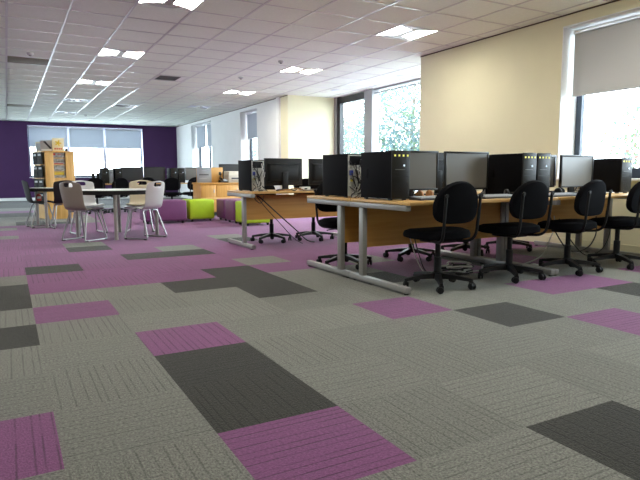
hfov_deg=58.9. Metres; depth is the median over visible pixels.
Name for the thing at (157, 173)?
computer monitor
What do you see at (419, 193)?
ear cup
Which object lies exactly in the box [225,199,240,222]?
pouf
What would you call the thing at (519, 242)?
swivel chair
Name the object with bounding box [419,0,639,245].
wall
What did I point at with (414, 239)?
power cable
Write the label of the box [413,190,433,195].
headset
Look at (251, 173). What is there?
computer tower
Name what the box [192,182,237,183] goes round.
countertop
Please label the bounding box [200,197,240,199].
table
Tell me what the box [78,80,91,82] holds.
diffuser
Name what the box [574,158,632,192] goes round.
computer tower
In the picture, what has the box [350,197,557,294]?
computer desk
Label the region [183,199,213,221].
pouf
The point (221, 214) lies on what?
pouf
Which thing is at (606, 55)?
roller blind
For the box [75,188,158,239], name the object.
round table
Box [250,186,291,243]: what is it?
swivel chair
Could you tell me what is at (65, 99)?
ceiling light
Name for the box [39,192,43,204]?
magazine
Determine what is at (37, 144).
display board
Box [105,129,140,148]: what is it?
roller blind
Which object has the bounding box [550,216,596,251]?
power cable
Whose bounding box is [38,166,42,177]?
magazine
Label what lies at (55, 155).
magazine
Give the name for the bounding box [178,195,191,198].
baseboard
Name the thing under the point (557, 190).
ear cup
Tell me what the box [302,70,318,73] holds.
diffuser
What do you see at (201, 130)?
roller blind
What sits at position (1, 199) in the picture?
baseboard
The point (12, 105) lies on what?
ceiling panel
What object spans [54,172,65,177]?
magazine
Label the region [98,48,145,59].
ceiling light
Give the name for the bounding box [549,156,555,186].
computer monitor
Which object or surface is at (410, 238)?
power cable
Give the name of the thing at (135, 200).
chair
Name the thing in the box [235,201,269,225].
pouf
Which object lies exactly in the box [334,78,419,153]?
window
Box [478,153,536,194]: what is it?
computer tower
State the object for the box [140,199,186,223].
pouf
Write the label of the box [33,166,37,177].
magazine
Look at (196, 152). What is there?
window
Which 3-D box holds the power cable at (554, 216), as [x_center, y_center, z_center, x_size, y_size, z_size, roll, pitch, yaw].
[1.939,0.030,5.555,1.290,0.476,0.115,-5,8,-33]
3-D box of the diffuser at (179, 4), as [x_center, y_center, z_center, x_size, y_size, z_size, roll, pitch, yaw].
[-1.506,-2.734,6.477,0.266,0.017,0.607,-4,8,-29]
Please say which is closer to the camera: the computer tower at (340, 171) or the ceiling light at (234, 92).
the computer tower at (340, 171)
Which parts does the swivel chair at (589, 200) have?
seat, seat plate, backrest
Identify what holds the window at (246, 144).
in the wall at (225, 128)
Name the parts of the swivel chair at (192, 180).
backrest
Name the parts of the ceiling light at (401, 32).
plate, plate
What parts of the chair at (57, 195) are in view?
sled frame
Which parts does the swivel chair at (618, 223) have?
seat, backrest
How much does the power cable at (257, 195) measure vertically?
0.657 m
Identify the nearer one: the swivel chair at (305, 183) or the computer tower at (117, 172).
the swivel chair at (305, 183)
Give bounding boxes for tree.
[253,139,256,159]
[344,82,419,192]
[344,112,363,153]
[586,88,639,167]
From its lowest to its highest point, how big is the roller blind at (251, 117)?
0.760 m
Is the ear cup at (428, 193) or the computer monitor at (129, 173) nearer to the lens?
the ear cup at (428, 193)
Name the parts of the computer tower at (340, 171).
plate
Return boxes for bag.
[36,194,41,200]
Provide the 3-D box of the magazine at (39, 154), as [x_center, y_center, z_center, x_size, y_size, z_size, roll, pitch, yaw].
[-5.870,-1.712,11.874,0.014,0.255,0.285,-6,9,-43]
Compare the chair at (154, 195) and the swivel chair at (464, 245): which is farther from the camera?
the chair at (154, 195)
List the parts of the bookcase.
panel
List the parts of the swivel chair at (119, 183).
backrest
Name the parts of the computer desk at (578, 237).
leg, leg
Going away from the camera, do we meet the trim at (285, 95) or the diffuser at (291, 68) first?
the diffuser at (291, 68)
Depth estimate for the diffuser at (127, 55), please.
9.41 m
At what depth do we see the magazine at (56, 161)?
12.01 m
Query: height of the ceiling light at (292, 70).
0.106 m
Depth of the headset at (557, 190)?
5.40 m
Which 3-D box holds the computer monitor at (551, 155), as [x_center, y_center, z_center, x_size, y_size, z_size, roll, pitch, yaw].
[2.547,-0.766,6.504,0.555,0.425,0.190,-4,8,-29]
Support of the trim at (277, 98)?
attached to the wall at (225, 128)
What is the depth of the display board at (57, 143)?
12.08 m
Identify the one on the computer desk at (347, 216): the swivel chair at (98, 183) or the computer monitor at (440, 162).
the computer monitor at (440, 162)
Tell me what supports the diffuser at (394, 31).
attached to the ceiling light at (401, 32)
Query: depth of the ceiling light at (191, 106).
16.58 m
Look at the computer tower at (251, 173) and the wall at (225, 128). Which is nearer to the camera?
the computer tower at (251, 173)
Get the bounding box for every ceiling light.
[54,111,76,113]
[63,98,91,102]
[77,79,111,85]
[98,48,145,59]
[137,0,203,10]
[186,105,211,108]
[222,90,255,94]
[279,67,321,74]
[374,25,435,40]
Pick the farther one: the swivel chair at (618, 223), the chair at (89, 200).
the chair at (89, 200)
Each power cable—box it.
[257,195,314,241]
[257,197,302,243]
[276,187,316,190]
[410,238,422,270]
[414,239,425,270]
[470,216,554,271]
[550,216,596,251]
[571,229,609,255]
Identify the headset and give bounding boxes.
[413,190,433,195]
[504,189,513,193]
[549,188,564,192]
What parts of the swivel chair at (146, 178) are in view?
backrest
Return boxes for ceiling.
[0,0,614,126]
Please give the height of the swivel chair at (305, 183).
0.864 m
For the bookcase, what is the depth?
12.00 m
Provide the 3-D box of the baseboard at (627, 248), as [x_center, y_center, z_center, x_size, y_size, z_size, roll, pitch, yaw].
[4.449,0.292,4.885,0.018,0.100,11.420,-4,8,-29]
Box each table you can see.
[29,187,81,227]
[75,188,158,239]
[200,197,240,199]
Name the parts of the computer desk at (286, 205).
leg, modesty panel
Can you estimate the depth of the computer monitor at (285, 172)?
7.56 m
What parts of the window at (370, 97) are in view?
head rail, blind rail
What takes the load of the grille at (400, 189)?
attached to the computer tower at (382, 174)
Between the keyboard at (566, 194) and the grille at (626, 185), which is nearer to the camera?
the keyboard at (566, 194)
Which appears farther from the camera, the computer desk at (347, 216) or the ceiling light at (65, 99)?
the ceiling light at (65, 99)
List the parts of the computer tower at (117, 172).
panel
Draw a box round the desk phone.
[218,177,228,182]
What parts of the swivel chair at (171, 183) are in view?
backrest, seat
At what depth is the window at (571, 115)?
7.24 m
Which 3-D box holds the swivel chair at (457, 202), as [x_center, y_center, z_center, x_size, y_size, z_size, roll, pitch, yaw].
[0.952,-0.044,4.587,0.561,0.864,0.592,-4,8,-29]
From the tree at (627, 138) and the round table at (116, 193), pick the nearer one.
the round table at (116, 193)
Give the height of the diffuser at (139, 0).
0.017 m
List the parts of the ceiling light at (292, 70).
plate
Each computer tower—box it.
[99,168,108,183]
[109,169,113,183]
[112,168,122,179]
[167,168,177,178]
[178,168,184,182]
[238,160,266,191]
[323,154,360,197]
[354,150,409,199]
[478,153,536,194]
[536,153,550,191]
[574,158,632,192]
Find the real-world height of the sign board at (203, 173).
0.345 m
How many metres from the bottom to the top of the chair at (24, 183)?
0.839 m
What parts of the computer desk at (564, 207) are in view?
leg, modesty panel, leg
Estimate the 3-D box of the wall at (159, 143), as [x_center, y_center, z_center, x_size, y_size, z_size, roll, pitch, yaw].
[-11.249,-3.001,20.709,12.820,3.135,0.350,-4,8,-29]
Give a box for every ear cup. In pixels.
[415,190,423,195]
[426,190,433,195]
[554,188,561,192]
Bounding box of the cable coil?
[441,261,473,274]
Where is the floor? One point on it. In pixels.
(190, 353)
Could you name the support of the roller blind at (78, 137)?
attached to the window at (104, 137)
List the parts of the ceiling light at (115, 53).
plate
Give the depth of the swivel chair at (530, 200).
4.79 m
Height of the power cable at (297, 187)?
0.047 m
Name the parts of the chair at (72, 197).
sled frame, sled frame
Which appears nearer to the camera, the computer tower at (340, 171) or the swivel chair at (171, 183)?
the computer tower at (340, 171)
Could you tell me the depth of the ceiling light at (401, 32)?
7.98 m
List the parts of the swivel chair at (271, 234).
backrest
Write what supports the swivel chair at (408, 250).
on the floor
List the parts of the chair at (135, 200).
sled frame, sled frame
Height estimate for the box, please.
0.050 m
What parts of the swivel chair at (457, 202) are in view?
seat, seat plate, backrest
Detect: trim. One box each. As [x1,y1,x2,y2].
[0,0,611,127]
[7,121,175,127]
[178,95,287,126]
[276,97,280,194]
[420,0,619,56]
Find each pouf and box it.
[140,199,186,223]
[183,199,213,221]
[216,198,238,220]
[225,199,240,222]
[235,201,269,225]
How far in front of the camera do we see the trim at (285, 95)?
17.15 m
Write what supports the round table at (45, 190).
on the floor
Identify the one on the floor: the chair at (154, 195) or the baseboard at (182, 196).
the chair at (154, 195)
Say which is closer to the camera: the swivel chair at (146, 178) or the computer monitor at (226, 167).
the computer monitor at (226, 167)
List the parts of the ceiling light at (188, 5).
plate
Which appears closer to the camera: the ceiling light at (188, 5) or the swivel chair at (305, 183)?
the ceiling light at (188, 5)
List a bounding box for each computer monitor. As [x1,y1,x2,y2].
[121,167,142,181]
[143,167,164,182]
[185,168,195,179]
[219,164,237,178]
[264,158,301,189]
[308,159,322,184]
[388,150,438,196]
[434,153,443,194]
[443,151,488,188]
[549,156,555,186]
[551,155,556,185]
[558,155,593,192]
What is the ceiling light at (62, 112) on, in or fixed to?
attached to the ceiling
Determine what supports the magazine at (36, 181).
on the bookcase
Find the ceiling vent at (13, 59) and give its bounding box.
[7,56,48,64]
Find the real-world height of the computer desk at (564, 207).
0.710 m
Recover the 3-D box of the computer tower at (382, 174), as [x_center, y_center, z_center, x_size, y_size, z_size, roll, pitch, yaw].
[0.519,-0.542,4.762,0.206,0.396,0.567,-4,8,-29]
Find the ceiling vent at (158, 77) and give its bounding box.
[151,75,190,81]
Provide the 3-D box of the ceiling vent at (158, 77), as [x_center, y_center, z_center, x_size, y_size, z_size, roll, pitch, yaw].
[-3.042,-3.331,11.577,0.655,0.068,0.655,-4,8,-29]
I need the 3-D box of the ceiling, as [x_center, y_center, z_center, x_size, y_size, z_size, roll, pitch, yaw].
[-3.937,-2.996,8.935,13.780,0.001,27.200,-4,8,-29]
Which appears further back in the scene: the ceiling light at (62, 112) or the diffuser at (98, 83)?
the ceiling light at (62, 112)
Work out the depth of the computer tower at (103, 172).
14.22 m
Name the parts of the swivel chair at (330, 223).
backrest, seat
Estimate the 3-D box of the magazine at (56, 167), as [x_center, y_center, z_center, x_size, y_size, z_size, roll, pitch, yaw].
[-5.530,-1.524,12.029,0.238,0.125,0.027,-6,9,-43]
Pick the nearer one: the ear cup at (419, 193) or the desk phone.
the ear cup at (419, 193)
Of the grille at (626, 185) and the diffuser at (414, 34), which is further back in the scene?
the diffuser at (414, 34)
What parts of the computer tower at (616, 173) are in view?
panel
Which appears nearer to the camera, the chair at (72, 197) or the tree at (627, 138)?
the chair at (72, 197)
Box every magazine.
[32,152,36,164]
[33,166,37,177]
[34,179,38,187]
[37,152,42,163]
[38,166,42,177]
[38,179,43,186]
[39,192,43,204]
[53,153,64,157]
[53,158,64,163]
[54,165,64,170]
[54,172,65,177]
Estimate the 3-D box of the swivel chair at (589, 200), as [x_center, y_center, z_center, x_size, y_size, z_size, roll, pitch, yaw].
[2.329,-0.134,5.315,0.561,0.864,0.592,-5,8,-34]
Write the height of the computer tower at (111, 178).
0.360 m
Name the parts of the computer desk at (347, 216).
leg, modesty panel, leg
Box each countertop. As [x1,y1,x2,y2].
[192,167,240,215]
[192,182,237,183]
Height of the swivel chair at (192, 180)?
0.864 m
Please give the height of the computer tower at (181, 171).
0.396 m
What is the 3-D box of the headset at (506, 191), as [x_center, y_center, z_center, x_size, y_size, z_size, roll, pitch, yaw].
[1.752,-0.425,5.121,0.182,0.072,0.188,-1,7,-6]
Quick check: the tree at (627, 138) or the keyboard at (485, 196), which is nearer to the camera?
the keyboard at (485, 196)
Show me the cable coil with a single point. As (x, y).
(456, 268)
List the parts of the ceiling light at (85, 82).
plate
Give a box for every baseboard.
[0,196,168,200]
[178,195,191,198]
[513,235,639,252]
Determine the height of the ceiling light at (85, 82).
0.106 m
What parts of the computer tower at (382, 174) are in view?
panel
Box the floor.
[0,197,639,479]
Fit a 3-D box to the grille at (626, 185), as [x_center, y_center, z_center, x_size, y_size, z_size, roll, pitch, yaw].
[3.198,-0.564,5.921,0.135,0.097,0.003,-4,8,-29]
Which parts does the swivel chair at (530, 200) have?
seat, seat plate, backrest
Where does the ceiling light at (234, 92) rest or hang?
attached to the ceiling
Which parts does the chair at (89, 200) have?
sled frame, sled frame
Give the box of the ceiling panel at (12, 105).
[7,104,31,106]
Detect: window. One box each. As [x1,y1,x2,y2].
[27,125,143,177]
[191,120,211,167]
[240,108,257,159]
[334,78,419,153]
[556,6,639,180]
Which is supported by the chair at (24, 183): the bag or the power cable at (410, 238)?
the bag
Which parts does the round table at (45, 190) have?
leg, leg, leg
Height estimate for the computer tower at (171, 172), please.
0.396 m
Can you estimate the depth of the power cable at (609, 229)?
6.11 m
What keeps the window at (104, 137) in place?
in the wall at (159, 143)
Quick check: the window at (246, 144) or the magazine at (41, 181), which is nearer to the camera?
the magazine at (41, 181)
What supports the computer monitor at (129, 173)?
on the computer desk
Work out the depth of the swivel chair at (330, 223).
5.71 m
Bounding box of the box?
[299,187,309,190]
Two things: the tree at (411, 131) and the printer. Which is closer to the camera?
the printer
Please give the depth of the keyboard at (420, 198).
4.55 m
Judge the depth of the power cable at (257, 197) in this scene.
7.23 m
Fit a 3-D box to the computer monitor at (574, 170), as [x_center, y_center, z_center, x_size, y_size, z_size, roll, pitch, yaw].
[2.638,-0.683,5.920,0.500,0.395,0.190,-4,8,-29]
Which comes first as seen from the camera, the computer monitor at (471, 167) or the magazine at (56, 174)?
the computer monitor at (471, 167)
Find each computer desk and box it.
[227,189,336,249]
[307,194,485,277]
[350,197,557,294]
[441,190,592,257]
[490,192,639,275]
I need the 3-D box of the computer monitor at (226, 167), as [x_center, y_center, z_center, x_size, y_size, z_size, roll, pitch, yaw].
[-2.142,-1.585,13.452,0.555,0.425,0.190,-4,8,-29]
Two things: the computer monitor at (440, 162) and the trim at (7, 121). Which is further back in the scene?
the trim at (7, 121)
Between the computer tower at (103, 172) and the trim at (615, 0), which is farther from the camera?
the computer tower at (103, 172)
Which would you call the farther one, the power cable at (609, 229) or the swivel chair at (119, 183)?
the swivel chair at (119, 183)
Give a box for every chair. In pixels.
[22,180,56,227]
[50,180,81,228]
[59,181,106,241]
[69,180,107,234]
[87,178,109,213]
[105,178,128,212]
[124,181,166,239]
[125,180,154,231]
[134,177,155,211]
[164,177,181,198]
[182,177,196,198]
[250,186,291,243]
[293,178,333,240]
[314,182,371,269]
[383,244,434,261]
[403,181,482,293]
[441,188,489,255]
[478,180,554,283]
[484,189,531,251]
[537,179,612,275]
[587,181,639,269]
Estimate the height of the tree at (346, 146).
4.773 m
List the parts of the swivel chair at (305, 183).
backrest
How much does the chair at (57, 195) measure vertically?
0.839 m
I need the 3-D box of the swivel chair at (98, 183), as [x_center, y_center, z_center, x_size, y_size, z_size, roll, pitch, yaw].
[-5.393,-1.070,13.687,0.561,0.864,0.592,-2,7,-17]
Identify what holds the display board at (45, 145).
on the bookcase
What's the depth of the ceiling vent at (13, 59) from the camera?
9.75 m
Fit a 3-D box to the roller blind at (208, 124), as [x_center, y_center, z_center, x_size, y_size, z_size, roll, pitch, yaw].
[-3.826,-3.721,20.002,0.060,0.810,1.090,-4,8,-29]
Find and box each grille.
[394,183,407,196]
[622,181,630,190]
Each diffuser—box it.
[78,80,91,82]
[97,82,110,84]
[99,49,118,54]
[124,52,143,58]
[139,0,164,1]
[175,0,201,8]
[283,67,298,70]
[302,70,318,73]
[378,26,407,34]
[404,31,434,39]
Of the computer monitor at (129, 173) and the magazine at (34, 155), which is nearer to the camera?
the magazine at (34, 155)
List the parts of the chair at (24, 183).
sled frame, sled frame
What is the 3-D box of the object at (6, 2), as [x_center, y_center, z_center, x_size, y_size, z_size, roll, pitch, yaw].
[-3.981,-3.000,8.910,13.680,0.026,27.200,-4,8,-29]
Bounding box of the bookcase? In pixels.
[32,151,74,218]
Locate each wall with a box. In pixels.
[0,120,177,197]
[176,95,302,195]
[302,96,333,178]
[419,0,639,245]
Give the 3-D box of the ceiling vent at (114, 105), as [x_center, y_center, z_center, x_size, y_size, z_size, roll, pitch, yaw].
[-5.565,-3.848,16.140,0.655,0.068,0.655,-4,8,-29]
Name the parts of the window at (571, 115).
sill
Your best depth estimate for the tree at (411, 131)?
22.69 m
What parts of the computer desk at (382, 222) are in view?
leg, modesty panel, leg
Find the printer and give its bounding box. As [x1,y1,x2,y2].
[224,171,237,181]
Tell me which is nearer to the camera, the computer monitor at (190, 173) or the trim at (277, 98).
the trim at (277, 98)
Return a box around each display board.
[35,142,39,150]
[40,140,51,150]
[52,138,63,150]
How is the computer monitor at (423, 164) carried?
on the computer desk at (382, 222)
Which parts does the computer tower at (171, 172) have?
panel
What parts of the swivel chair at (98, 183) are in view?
backrest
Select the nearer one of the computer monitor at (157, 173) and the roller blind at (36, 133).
the computer monitor at (157, 173)
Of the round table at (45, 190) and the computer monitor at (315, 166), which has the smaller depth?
the computer monitor at (315, 166)
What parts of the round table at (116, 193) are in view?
leg, leg, leg, leg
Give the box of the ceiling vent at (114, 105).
[111,104,138,107]
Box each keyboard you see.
[409,195,436,200]
[478,194,511,198]
[549,192,576,196]
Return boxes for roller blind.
[28,126,67,147]
[69,127,103,147]
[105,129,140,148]
[196,124,205,147]
[206,123,211,146]
[246,111,256,138]
[572,14,639,96]
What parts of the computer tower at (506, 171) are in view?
panel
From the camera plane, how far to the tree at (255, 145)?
31.75 m
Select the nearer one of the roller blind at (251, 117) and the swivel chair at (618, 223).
the swivel chair at (618, 223)
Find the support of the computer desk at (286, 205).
on the floor
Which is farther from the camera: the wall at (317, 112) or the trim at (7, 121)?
the trim at (7, 121)
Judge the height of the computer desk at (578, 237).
0.710 m
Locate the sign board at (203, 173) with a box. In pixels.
[196,167,211,182]
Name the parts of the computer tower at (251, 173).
plate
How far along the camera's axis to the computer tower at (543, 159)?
5.25 m
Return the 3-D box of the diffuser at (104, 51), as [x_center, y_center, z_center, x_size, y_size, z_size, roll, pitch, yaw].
[-3.403,-3.036,9.154,0.266,0.017,0.607,-4,8,-29]

